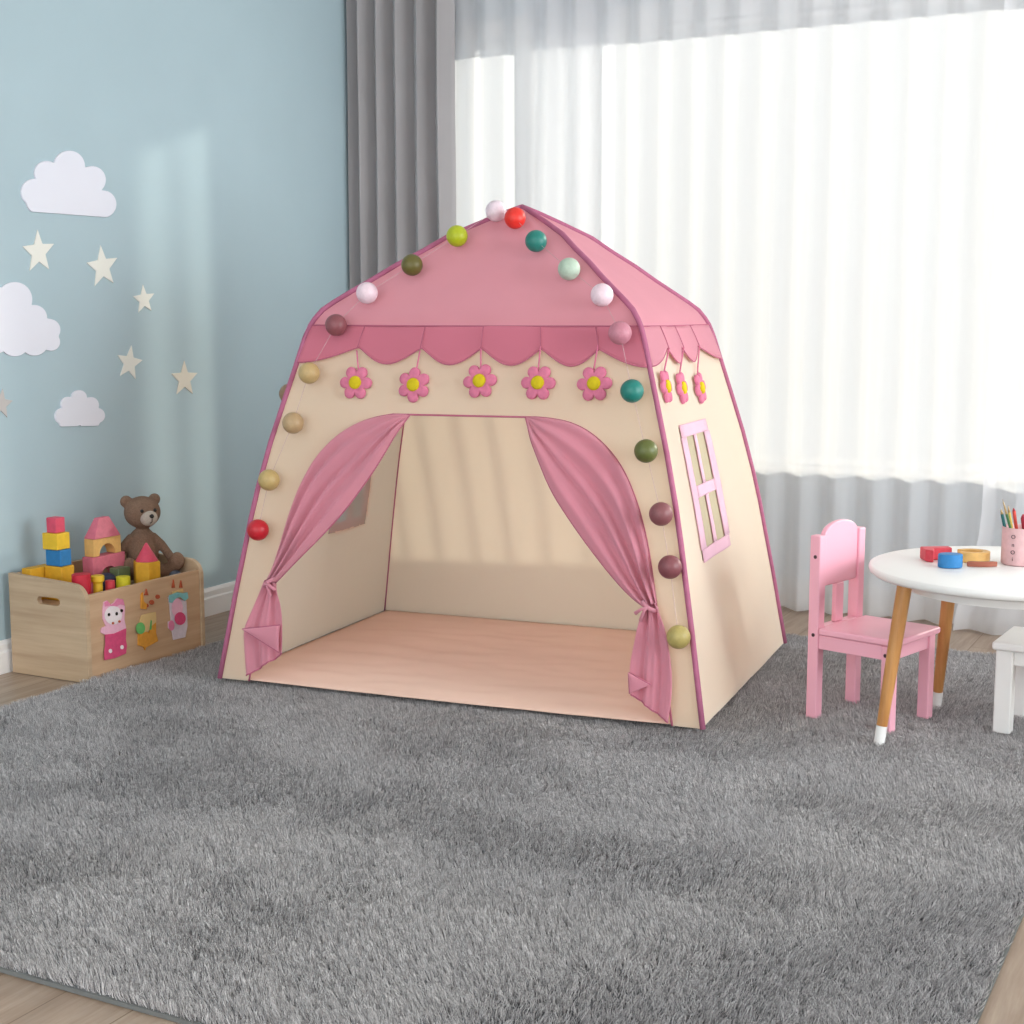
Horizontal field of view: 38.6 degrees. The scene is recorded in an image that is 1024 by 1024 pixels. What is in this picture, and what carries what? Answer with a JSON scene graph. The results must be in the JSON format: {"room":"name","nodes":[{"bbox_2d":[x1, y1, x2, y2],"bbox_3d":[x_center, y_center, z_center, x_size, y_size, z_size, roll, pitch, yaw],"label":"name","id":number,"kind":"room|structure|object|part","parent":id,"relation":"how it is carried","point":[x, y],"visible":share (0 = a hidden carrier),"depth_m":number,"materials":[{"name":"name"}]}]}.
{"room":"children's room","nodes":[
{"label":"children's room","id":0,"kind":"room"},
{"bbox_2d":[0,0,349,639],"bbox_3d":[-2.102,-0.724,3.124,0.100,2.700,6.920,4,9,27],"label":"wall","id":1,"kind":"structure","parent":0,"point":[217,130],"depth_m":4.86,"materials":[{"name":"blue paint"}]},
{"bbox_2d":[0,389,11,416],"bbox_3d":[-1.487,-0.317,4.257,0.005,0.084,0.081,4,9,27],"label":"sticker","id":2,"kind":"object","parent":1,"relation":"attached to","point":[4,403],"visible":1,"depth_m":4.26,"materials":[{"name":"white paper"}]},
{"bbox_2d":[0,282,59,355],"bbox_3d":[-1.467,-0.562,4.261,0.007,0.216,0.398,4,9,27],"label":"sticker","id":3,"kind":"object","parent":1,"relation":"attached to","point":[25,327],"visible":1,"depth_m":4.30,"materials":[{"name":"white paper"}]},
{"bbox_2d":[22,230,53,270],"bbox_3d":[-1.409,-0.778,4.346,0.005,0.121,0.125,4,9,27],"label":"sticker","id":4,"kind":"object","parent":1,"relation":"attached to","point":[38,250],"visible":1,"depth_m":4.34,"materials":[{"name":"beige paper"}]},
{"bbox_2d":[20,151,115,216],"bbox_3d":[-1.345,-1.001,4.438,0.007,0.193,0.397,4,9,27],"label":"sticker","id":5,"kind":"object","parent":1,"relation":"attached to","point":[64,185],"visible":1,"depth_m":4.43,"materials":[{"name":"white paper"}]},
{"bbox_2d":[54,390,104,426],"bbox_3d":[-1.343,-0.321,4.534,0.007,0.116,0.214,4,9,27],"label":"sticker","id":6,"kind":"object","parent":1,"relation":"attached to","point":[78,409],"visible":1,"depth_m":4.53,"materials":[{"name":"white paper"}]},
{"bbox_2d":[87,246,116,285],"bbox_3d":[-1.287,-0.773,4.584,0.005,0.126,0.135,4,9,27],"label":"sticker","id":7,"kind":"object","parent":1,"relation":"attached to","point":[102,265],"visible":1,"depth_m":4.58,"materials":[{"name":"beige paper"}]},
{"bbox_2d":[0,581,234,674],"bbox_3d":[-2.098,0.580,3.184,0.014,0.098,6.720,4,9,27],"label":"baseboard","id":8,"kind":"structure","parent":1,"relation":"attached to","point":[218,598],"depth_m":5.15,"materials":[{"name":"paint"}]},
{"bbox_2d":[118,346,141,378],"bbox_3d":[-1.235,-0.484,4.723,0.005,0.108,0.114,4,9,27],"label":"sticker","id":9,"kind":"object","parent":1,"relation":"attached to","point":[129,362],"visible":1,"depth_m":4.72,"materials":[{"name":"beige paper"}]},
{"bbox_2d":[133,285,153,311],"bbox_3d":[-1.201,-0.696,4.760,0.005,0.089,0.100,4,9,27],"label":"sticker","id":10,"kind":"object","parent":1,"relation":"attached to","point":[143,298],"visible":1,"depth_m":4.75,"materials":[{"name":"beige paper"}]},
{"bbox_2d":[172,361,196,393],"bbox_3d":[-1.113,-0.457,4.962,0.005,0.113,0.133,4,9,27],"label":"sticker","id":11,"kind":"object","parent":1,"relation":"attached to","point":[184,377],"visible":1,"depth_m":4.96,"materials":[{"name":"beige paper"}]},
{"bbox_2d":[0,606,1023,1023],"bbox_3d":[0.155,0.820,2.146,5.190,0.100,6.920,4,9,27],"label":"floor","id":12,"kind":"structure","parent":0,"point":[22,1001],"depth_m":2.30,"materials":[{"name":"brown wood"}]},
{"bbox_2d":[8,553,205,682],"bbox_3d":[-1.224,0.305,4.463,0.302,0.298,0.520,4,9,27],"label":"toy box","id":13,"kind":"object","parent":12,"relation":"on","point":[78,636],"visible":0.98,"depth_m":4.28,"materials":[{"name":"brown wood"}]},
{"bbox_2d":[22,564,45,599],"bbox_3d":[-1.407,0.210,4.337,0.037,0.099,0.093,4,9,27],"label":"block","id":14,"kind":"object","parent":13,"relation":"on","point":[38,570],"visible":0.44,"depth_m":4.31,"materials":[{"name":"orange paint"}]},
{"bbox_3d":[-1.342,0.335,4.242,0.298,0.298,0.016,4,9,27],"label":"panel","id":15,"kind":"part","parent":13,"relation":"part of","materials":[{"name":"brown wood"}]},
{"bbox_2d":[45,565,73,600],"bbox_3d":[-1.343,0.208,4.338,0.068,0.102,0.052,4,9,27],"label":"block","id":16,"kind":"object","parent":13,"relation":"on","point":[63,573],"visible":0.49,"depth_m":4.31,"materials":[{"name":"orange paint"}]},
{"bbox_2d":[46,548,70,566],"bbox_3d":[-1.344,0.133,4.326,0.060,0.049,0.044,4,9,27],"label":"block","id":17,"kind":"object","parent":16,"relation":"on","point":[59,558],"visible":0.91,"depth_m":4.31,"materials":[{"name":"blue paint"}]},
{"bbox_2d":[42,532,69,549],"bbox_3d":[-1.348,0.084,4.318,0.059,0.049,0.053,4,9,27],"label":"block","id":18,"kind":"object","parent":17,"relation":"on","point":[51,541],"visible":0.91,"depth_m":4.30,"materials":[{"name":"yellow paint"}]},
{"bbox_2d":[46,516,64,532],"bbox_3d":[-1.347,0.037,4.309,0.038,0.045,0.038,4,9,27],"label":"block","id":19,"kind":"object","parent":18,"relation":"on","point":[55,524],"visible":1,"depth_m":4.29,"materials":[{"name":"paint"}]},
{"bbox_3d":[-1.353,0.298,4.529,0.013,0.295,0.485,4,9,27],"label":"panel","id":20,"kind":"part","parent":13,"relation":"part of","materials":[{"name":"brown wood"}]},
{"bbox_2d":[71,572,90,593],"bbox_3d":[-1.251,0.226,4.245,0.054,0.093,0.054,4,9,27],"label":"block","id":21,"kind":"object","parent":13,"relation":"on","point":[82,578],"visible":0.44,"depth_m":4.22,"materials":[{"name":"paint"}]},
{"bbox_3d":[-1.228,0.250,4.457,0.266,0.012,0.485,4,9,27],"label":"panel","id":22,"kind":"part","parent":13,"relation":"part of","materials":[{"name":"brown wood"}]},
{"bbox_2d":[91,574,103,592],"bbox_3d":[-1.216,0.226,4.290,0.038,0.080,0.038,4,9,27],"label":"block","id":23,"kind":"object","parent":13,"relation":"on","point":[97,580],"visible":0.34,"depth_m":4.28,"materials":[{"name":"yellow paint"}]},
{"bbox_2d":[82,551,124,593],"bbox_3d":[-1.250,0.184,4.479,0.042,0.112,0.141,4,9,27],"label":"block","id":24,"kind":"object","parent":13,"relation":"on","point":[92,565],"visible":0.48,"depth_m":4.44,"materials":[{"name":"paint"}]},
{"bbox_2d":[84,535,120,556],"bbox_3d":[-1.252,0.102,4.465,0.038,0.053,0.119,4,9,27],"label":"block","id":25,"kind":"object","parent":24,"relation":"on","point":[92,547],"visible":0.96,"depth_m":4.43,"materials":[{"name":"beige paint"}]},
{"bbox_2d":[84,516,119,539],"bbox_3d":[-1.252,0.045,4.458,0.044,0.061,0.111,4,9,27],"label":"block","id":26,"kind":"object","parent":25,"relation":"on","point":[101,527],"visible":1,"depth_m":4.44,"materials":[{"name":"paint"}]},
{"bbox_2d":[102,572,115,590],"bbox_3d":[-1.222,0.216,4.404,0.068,0.068,0.068,4,9,27],"label":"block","id":27,"kind":"object","parent":13,"relation":"on","point":[107,576],"visible":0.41,"depth_m":4.38,"materials":[{"name":"blue"}]},
{"bbox_2d":[105,580,114,589],"bbox_3d":[-1.191,0.232,4.328,0.028,0.059,0.028,4,9,27],"label":"block","id":28,"kind":"object","parent":13,"relation":"on","point":[109,584],"visible":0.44,"depth_m":4.31,"materials":[{"name":"red paint"}]},
{"bbox_2d":[110,566,130,583],"bbox_3d":[-1.200,0.205,4.470,0.038,0.073,0.052,4,9,27],"label":"block","id":29,"kind":"object","parent":13,"relation":"on","point":[119,570],"visible":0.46,"depth_m":4.45,"materials":[{"name":"green paint"}]},
{"bbox_2d":[116,575,130,587],"bbox_3d":[-1.169,0.223,4.393,0.042,0.059,0.042,4,9,27],"label":"block","id":30,"kind":"object","parent":13,"relation":"on","point":[122,580],"visible":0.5,"depth_m":4.37,"materials":[{"name":"paint"}]},
{"bbox_3d":[-1.104,0.335,4.403,0.014,0.254,0.485,4,9,27],"label":"panel","id":31,"kind":"part","parent":13,"relation":"part of","materials":[{"name":"brown wood"}]},
{"bbox_2d":[133,560,160,583],"bbox_3d":[-1.123,0.194,4.493,0.080,0.089,0.084,4,9,27],"label":"block","id":32,"kind":"object","parent":13,"relation":"on","point":[143,571],"visible":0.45,"depth_m":4.46,"materials":[{"name":"orange paint"}]},
{"bbox_2d":[136,543,157,561],"bbox_3d":[-1.123,0.122,4.483,0.068,0.056,0.067,4,9,27],"label":"block","id":33,"kind":"object","parent":32,"relation":"on","point":[146,554],"visible":1,"depth_m":4.47,"materials":[{"name":"paint"}]},
{"bbox_2d":[120,493,184,580],"bbox_3d":[-1.151,0.085,4.587,0.229,0.278,0.120,-3,8,-19],"label":"teddy bear","id":34,"kind":"object","parent":13,"relation":"in","point":[141,512],"visible":0.7,"depth_m":4.56},
{"bbox_2d":[169,570,180,574],"bbox_3d":[-1.059,0.204,4.596,0.042,0.042,0.042,4,9,27],"label":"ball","id":35,"kind":"object","parent":13,"relation":"on","point":[174,571],"visible":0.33,"depth_m":4.58,"materials":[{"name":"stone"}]},
{"bbox_3d":[-1.110,0.275,4.684,0.298,0.298,0.018,4,9,27],"label":"panel","id":36,"kind":"part","parent":13,"relation":"part of","materials":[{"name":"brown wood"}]},
{"bbox_2d":[0,611,1023,1023],"bbox_3d":[-0.030,0.567,3.606,2.616,0.011,2.981,4,9,27],"label":"shag rug","id":37,"kind":"object","parent":12,"relation":"on","point":[182,843],"visible":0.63,"depth_m":2.83,"materials":[{"name":"grey carpet"}]},
{"bbox_2d":[217,204,786,729],"bbox_3d":[0.009,-0.218,4.261,1.416,1.335,1.075,3,8,21],"label":"tent","id":38,"kind":"object","parent":37,"relation":"on","point":[462,468],"visible":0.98,"depth_m":4.05,"materials":[{"name":"beige fabric"}]},
{"bbox_2d":[266,414,408,582],"bbox_3d":[-0.479,-0.034,4.008,0.410,0.472,0.061,1,8,10],"label":"door curtain","id":39,"kind":"object","parent":38,"relation":"hanging from","point":[321,468],"depth_m":4.02,"materials":[{"name":"pink fabric"}]},
{"bbox_3d":[-0.489,-0.119,4.628,0.084,0.354,0.251,3,8,21],"label":"pane","id":40,"kind":"part","parent":38,"relation":"part of","materials":[{"name":"fabric"}]},
{"bbox_2d":[349,376,360,388],"bbox_3d":[-0.430,-0.355,4.001,0.036,0.037,0.017,3,8,21],"label":"flower center","id":41,"kind":"object","parent":38,"relation":"on","point":[354,381],"depth_m":3.99,"materials":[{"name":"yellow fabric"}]},
{"bbox_2d":[340,350,371,398],"bbox_3d":[-0.428,-0.377,4.003,0.096,0.132,0.027,3,8,21],"label":"flower","id":42,"kind":"object","parent":38,"relation":"on","point":[355,365],"depth_m":4.01,"materials":[{"name":"pink fabric"}]},
{"bbox_2d":[407,378,418,390],"bbox_3d":[-0.267,-0.343,3.940,0.036,0.037,0.017,3,8,21],"label":"flower center","id":43,"kind":"object","parent":38,"relation":"on","point":[412,383],"depth_m":3.93,"materials":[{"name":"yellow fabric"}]},
{"bbox_2d":[399,350,429,402],"bbox_3d":[-0.265,-0.366,3.942,0.087,0.140,0.029,3,8,21],"label":"flower","id":44,"kind":"object","parent":38,"relation":"on","point":[414,365],"depth_m":3.95,"materials":[{"name":"pink fabric"}]},
{"bbox_2d":[247,200,690,648],"bbox_3d":[-0.067,-0.284,3.966,1.289,1.139,0.511,3,8,21],"label":"string lights","id":45,"kind":"object","parent":38,"relation":"attached to","point":[620,332],"visible":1,"depth_m":3.95,"materials":[{"name":"multicoloured plastic"}]},
{"bbox_3d":[-0.052,-0.683,4.042,0.953,0.333,0.348,3,8,21],"label":"roof panel","id":46,"kind":"part","parent":38,"relation":"part of","materials":[{"name":"pink fabric"}]},
{"bbox_2d":[473,374,485,386],"bbox_3d":[-0.087,-0.348,3.871,0.036,0.037,0.017,3,8,21],"label":"flower center","id":47,"kind":"object","parent":38,"relation":"on","point":[479,380],"depth_m":3.86,"materials":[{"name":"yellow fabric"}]},
{"bbox_2d":[463,348,496,397],"bbox_3d":[-0.085,-0.368,3.873,0.096,0.130,0.027,3,8,21],"label":"flower","id":48,"kind":"object","parent":38,"relation":"on","point":[479,364],"depth_m":3.87,"materials":[{"name":"pink fabric"}]},
{"bbox_2d":[531,376,543,388],"bbox_3d":[0.067,-0.337,3.808,0.036,0.037,0.017,3,8,21],"label":"flower center","id":49,"kind":"object","parent":38,"relation":"on","point":[537,382],"depth_m":3.80,"materials":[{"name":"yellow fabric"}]},
{"bbox_2d":[521,346,555,399],"bbox_3d":[0.069,-0.363,3.811,0.096,0.138,0.028,3,8,21],"label":"flower","id":50,"kind":"object","parent":38,"relation":"on","point":[538,363],"depth_m":3.81,"materials":[{"name":"pink fabric"}]},
{"bbox_2d":[526,417,656,605],"bbox_3d":[0.198,-0.003,3.741,0.399,0.466,0.065,5,9,34],"label":"door curtain","id":51,"kind":"object","parent":38,"relation":"hanging from","point":[590,466],"depth_m":3.72,"materials":[{"name":"pink fabric"}]},
{"bbox_2d":[587,376,600,389],"bbox_3d":[0.210,-0.330,3.749,0.036,0.037,0.017,3,8,21],"label":"flower center","id":52,"kind":"object","parent":38,"relation":"on","point":[593,382],"depth_m":3.74,"materials":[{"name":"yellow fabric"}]},
{"bbox_2d":[577,345,611,400],"bbox_3d":[0.212,-0.357,3.751,0.096,0.143,0.029,3,8,21],"label":"flower","id":53,"kind":"object","parent":38,"relation":"on","point":[594,362],"depth_m":3.75,"materials":[{"name":"pink fabric"}]},
{"bbox_3d":[0.245,-0.693,4.115,0.455,0.333,0.704,3,8,21],"label":"roof panel","id":54,"kind":"part","parent":38,"relation":"part of","materials":[{"name":"pink fabric"}]},
{"bbox_2d":[660,348,672,402],"bbox_3d":[0.406,-0.358,3.819,0.039,0.140,0.155,3,8,21],"label":"flower","id":55,"kind":"object","parent":38,"relation":"on","point":[666,377],"depth_m":3.80,"materials":[{"name":"pink fabric"}]},
{"bbox_2d":[666,379,671,392],"bbox_3d":[0.405,-0.326,3.789,0.017,0.036,0.035,3,8,21],"label":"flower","id":56,"kind":"object","parent":38,"relation":"on","point":[668,383],"depth_m":3.78,"materials":[{"name":"yellow fabric"}]},
{"bbox_2d":[676,347,687,403],"bbox_3d":[0.464,-0.372,3.968,0.039,0.152,0.149,3,8,21],"label":"flower","id":57,"kind":"object","parent":38,"relation":"on","point":[681,375],"depth_m":3.94,"materials":[{"name":"pink fabric"}]},
{"bbox_2d":[682,381,686,393],"bbox_3d":[0.464,-0.336,3.942,0.017,0.036,0.035,3,8,21],"label":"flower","id":58,"kind":"object","parent":38,"relation":"on","point":[684,384],"depth_m":3.93,"materials":[{"name":"yellow fabric"}]},
{"bbox_2d":[694,345,706,403],"bbox_3d":[0.531,-0.389,4.134,0.040,0.162,0.126,3,8,21],"label":"flower","id":59,"kind":"object","parent":38,"relation":"on","point":[700,388],"depth_m":4.12,"materials":[{"name":"pink fabric"}]},
{"bbox_3d":[0.523,-0.065,3.982,0.086,0.354,0.335,3,8,21],"label":"pane","id":60,"kind":"part","parent":38,"relation":"part of","materials":[{"name":"beige"}]},
{"bbox_2d":[700,381,704,393],"bbox_3d":[0.536,-0.350,4.118,0.017,0.036,0.035,3,8,21],"label":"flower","id":61,"kind":"object","parent":38,"relation":"on","point":[702,384],"depth_m":4.11,"materials":[{"name":"yellow fabric"}]},
{"bbox_3d":[0.527,-0.065,3.982,0.088,0.359,0.346,3,8,21],"label":"window trim","id":62,"kind":"part","parent":38,"relation":"part of","materials":[{"name":"pink fabric"}]},
{"bbox_2d":[806,519,939,733],"bbox_3d":[0.933,0.282,3.757,0.252,0.510,0.239,7,10,42],"label":"chair","id":63,"kind":"object","parent":37,"relation":"on","point":[837,554],"visible":0.91,"depth_m":3.76,"materials":[{"name":"pink paint"}]},
{"bbox_3d":[0.783,0.296,3.760,0.031,0.480,0.031,7,10,42],"label":"leg","id":64,"kind":"part","parent":63,"relation":"part of","materials":[{"name":"pink paint"}]},
{"bbox_3d":[0.852,0.101,3.805,0.016,0.165,0.165,7,10,42],"label":"backrest","id":65,"kind":"part","parent":63,"relation":"part of","materials":[{"name":"pink paint"}]},
{"bbox_3d":[0.917,0.277,3.903,0.031,0.480,0.031,7,10,42],"label":"leg","id":66,"kind":"part","parent":63,"relation":"part of","materials":[{"name":"pink paint"}]},
{"bbox_3d":[0.934,0.303,3.759,0.250,0.018,0.239,7,10,42],"label":"seat","id":67,"kind":"part","parent":63,"relation":"part of","materials":[{"name":"pink paint"}]},
{"bbox_3d":[0.937,0.443,3.635,0.031,0.224,0.031,7,10,42],"label":"leg","id":68,"kind":"part","parent":63,"relation":"part of","materials":[{"name":"pink paint"}]},
{"bbox_3d":[1.071,0.423,3.778,0.031,0.224,0.031,7,10,42],"label":"leg","id":69,"kind":"part","parent":63,"relation":"part of","materials":[{"name":"pink paint"}]},
{"bbox_2d":[869,546,1023,744],"bbox_3d":[1.243,0.345,3.643,0.700,0.418,0.700,4,9,27],"label":"round table","id":70,"kind":"object","parent":37,"relation":"on","point":[1001,586],"visible":0.91,"depth_m":3.53,"materials":[{"name":"white paint"}]},
{"bbox_3d":[0.928,0.346,3.541,0.081,0.353,0.036,-3,8,-21],"label":"leg","id":71,"kind":"part","parent":70,"relation":"part of","materials":[{"name":"brown wood"}]},
{"bbox_2d":[920,546,951,561],"bbox_3d":[1.086,0.108,3.719,0.080,0.031,0.070,-1,8,-4],"label":"block","id":72,"kind":"object","parent":70,"relation":"on","point":[927,553],"visible":0.84,"depth_m":3.72,"materials":[{"name":"red paint"}]},
{"bbox_3d":[1.139,0.306,3.838,0.036,0.352,0.065,-5,9,-32],"label":"leg","id":73,"kind":"part","parent":70,"relation":"part of","materials":[{"name":"brown wood"}]},
{"bbox_2d":[938,552,962,568],"bbox_3d":[1.085,0.120,3.616,0.058,0.034,0.051,4,9,27],"label":"block","id":74,"kind":"object","parent":70,"relation":"on","point":[951,560],"visible":1,"depth_m":3.60,"materials":[{"name":"blue paint"}]},
{"bbox_2d":[957,548,989,562],"bbox_3d":[1.171,0.111,3.710,0.082,0.026,0.078,4,9,27],"label":"block","id":75,"kind":"object","parent":70,"relation":"on","point":[969,554],"visible":0.78,"depth_m":3.68,"materials":[{"name":"beige paint"}]},
{"bbox_2d":[967,561,996,566],"bbox_3d":[1.167,0.129,3.626,0.075,0.013,0.016,0,8,2],"label":"block","id":76,"kind":"object","parent":70,"relation":"on","point":[969,563],"visible":1,"depth_m":3.62,"materials":[{"name":"brown paint"}]},
{"bbox_2d":[1001,524,1023,566],"bbox_3d":[1.279,0.084,3.662,0.098,0.094,0.098,4,9,27],"label":"pencil cup","id":77,"kind":"object","parent":70,"relation":"on","point":[1012,542],"visible":0.98,"depth_m":3.63,"materials":[{"name":"paint"}]},
{"bbox_2d":[1000,509,1005,526],"bbox_3d":[1.243,0.056,3.667,0.036,0.128,0.008,1,8,4],"label":"pencil","id":78,"kind":"object","parent":77,"relation":"in","point":[1001,511],"visible":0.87,"depth_m":3.66,"materials":[{"name":"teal wood"}]},
{"bbox_2d":[1002,499,1011,527],"bbox_3d":[1.245,0.045,3.641,0.053,0.157,0.006,-1,8,-5],"label":"pencil","id":79,"kind":"object","parent":77,"relation":"in","point":[1005,510],"visible":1,"depth_m":3.63,"materials":[{"name":"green wood"}]},
{"bbox_2d":[1008,506,1012,527],"bbox_3d":[1.264,0.050,3.683,0.031,0.136,0.006,2,8,14],"label":"pencil","id":80,"kind":"object","parent":77,"relation":"in","point":[1009,512],"visible":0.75,"depth_m":3.68,"materials":[{"name":"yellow wood"}]},
{"bbox_2d":[1012,508,1017,528],"bbox_3d":[1.267,0.055,3.660,0.031,0.132,0.008,0,8,1],"label":"pencil","id":81,"kind":"object","parent":77,"relation":"in","point":[1013,510],"visible":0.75,"depth_m":3.65,"materials":[{"name":"red wood"}]},
{"bbox_2d":[1021,514,1023,528],"bbox_3d":[1.285,0.064,3.648,0.032,0.119,0.013,-1,8,-8],"label":"marker","id":82,"kind":"object","parent":77,"relation":"in","point":[1022,516],"visible":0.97,"depth_m":3.64,"materials":[{"name":"red plastic"}]},
{"bbox_2d":[992,626,1023,733],"bbox_3d":[1.344,0.432,3.673,0.225,0.234,0.225,5,9,31],"label":"stool","id":83,"kind":"object","parent":37,"relation":"on","point":[1009,647],"visible":1,"depth_m":3.63,"materials":[{"name":"white paint"}]},
{"bbox_3d":[1.231,0.447,3.648,0.042,0.212,0.042,5,9,31],"label":"leg","id":84,"kind":"part","parent":83,"relation":"part of","materials":[{"name":"white paint"}]},
{"bbox_3d":[1.344,0.327,3.659,0.225,0.022,0.225,5,9,31],"label":"seat","id":85,"kind":"part","parent":83,"relation":"part of","materials":[{"name":"white paint"}]},
{"bbox_3d":[1.317,0.428,3.787,0.042,0.212,0.042,5,9,31],"label":"leg","id":86,"kind":"part","parent":83,"relation":"part of","materials":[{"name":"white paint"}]},
{"bbox_3d":[0.155,-1.954,1.771,5.190,0.100,6.920,4,9,27],"label":"ceiling","id":87,"kind":"structure","parent":0,"visible":0},
{"bbox_2d":[346,0,455,288],"bbox_3d":[-0.432,-1.061,5.665,0.470,2.672,0.089,4,9,27],"label":"drape","id":88,"kind":"object","parent":87,"relation":"hanging from","point":[401,53],"visible":0.34,"depth_m":5.61,"materials":[{"name":"fabric"}]},
{"bbox_2d":[455,0,1004,624],"bbox_3d":[0.656,-0.999,5.201,2.126,2.672,0.035,4,9,27],"label":"sheer curtain","id":89,"kind":"object","parent":87,"relation":"hanging from","point":[817,178],"visible":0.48,"depth_m":5.04,"materials":[{"name":"white fabric"}]},
{"bbox_2d":[953,0,1023,634],"bbox_3d":[2.318,-0.873,4.288,1.879,2.676,0.065,4,9,27],"label":"sheer curtain","id":90,"kind":"object","parent":87,"relation":"hanging from","point":[1004,438],"visible":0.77,"depth_m":4.72,"materials":[{"name":"white fabric"}]}
]}

